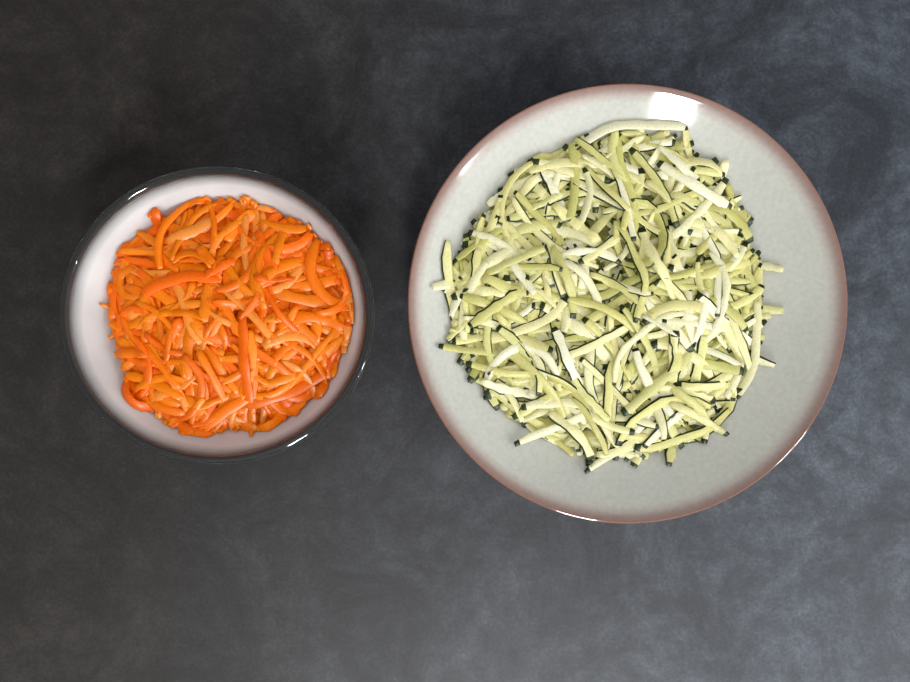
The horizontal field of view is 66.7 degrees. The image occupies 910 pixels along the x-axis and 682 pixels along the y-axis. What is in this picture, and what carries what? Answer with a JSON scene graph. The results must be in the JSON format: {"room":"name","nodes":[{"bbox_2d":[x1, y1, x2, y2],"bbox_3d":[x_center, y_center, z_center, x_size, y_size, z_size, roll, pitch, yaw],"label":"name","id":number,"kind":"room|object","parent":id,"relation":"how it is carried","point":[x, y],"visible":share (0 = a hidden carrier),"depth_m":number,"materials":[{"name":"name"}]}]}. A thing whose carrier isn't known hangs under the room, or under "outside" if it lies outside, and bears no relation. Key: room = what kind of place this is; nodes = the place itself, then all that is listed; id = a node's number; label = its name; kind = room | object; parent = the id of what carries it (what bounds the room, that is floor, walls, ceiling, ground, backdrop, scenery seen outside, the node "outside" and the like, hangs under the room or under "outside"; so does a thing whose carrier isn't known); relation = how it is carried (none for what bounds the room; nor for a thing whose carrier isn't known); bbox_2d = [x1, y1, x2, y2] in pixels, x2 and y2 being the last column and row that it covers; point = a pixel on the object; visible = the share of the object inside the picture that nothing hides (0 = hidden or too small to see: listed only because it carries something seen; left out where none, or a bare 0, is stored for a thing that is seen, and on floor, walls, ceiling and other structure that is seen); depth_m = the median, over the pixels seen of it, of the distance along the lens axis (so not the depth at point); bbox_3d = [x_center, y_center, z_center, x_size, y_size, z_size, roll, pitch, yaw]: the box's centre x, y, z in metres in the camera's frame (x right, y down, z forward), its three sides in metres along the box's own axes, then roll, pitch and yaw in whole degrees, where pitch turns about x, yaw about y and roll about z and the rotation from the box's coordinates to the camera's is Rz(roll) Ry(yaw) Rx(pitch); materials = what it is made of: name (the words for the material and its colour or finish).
{"room":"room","nodes":[
{"label":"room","id":0,"kind":"room"},
{"bbox_2d":[0,0,909,681],"bbox_3d":[0.000,0.000,0.779,1.500,0.758,0.950,0,90,0],"label":"table","id":1,"kind":"object","parent":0,"point":[371,547],"visible":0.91,"depth_m":0.40,"materials":[{"name":"stone"}]},
{"bbox_2d":[59,165,374,464],"bbox_3d":[-0.118,-0.013,0.370,0.159,0.060,0.151,0,90,0],"label":"glass bowl","id":2,"kind":"object","parent":1,"relation":"on","point":[92,362],"visible":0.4,"depth_m":0.34,"materials":[{"name":"white"}]},
{"bbox_2d":[99,195,353,437],"bbox_3d":[-0.115,-0.013,0.353,0.128,0.028,0.124,-16,90,0],"label":"carrot","id":3,"kind":"object","parent":2,"relation":"in","point":[223,315],"visible":1,"depth_m":0.35,"materials":[{"name":"orange food"}]},
{"bbox_2d":[407,84,847,523],"bbox_3d":[0.091,-0.020,0.382,0.233,0.036,0.233,-27,90,0],"label":"plate","id":4,"kind":"object","parent":1,"relation":"on","point":[792,228],"visible":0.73,"depth_m":0.37,"materials":[{"name":"grey ceramic"}]},
{"bbox_2d":[432,120,783,473],"bbox_3d":[0.085,-0.018,0.379,0.187,0.028,0.184,-29,90,0],"label":"zucchini","id":5,"kind":"object","parent":4,"relation":"in","point":[607,296],"visible":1,"depth_m":0.37,"materials":[{"name":"food"}]}
]}

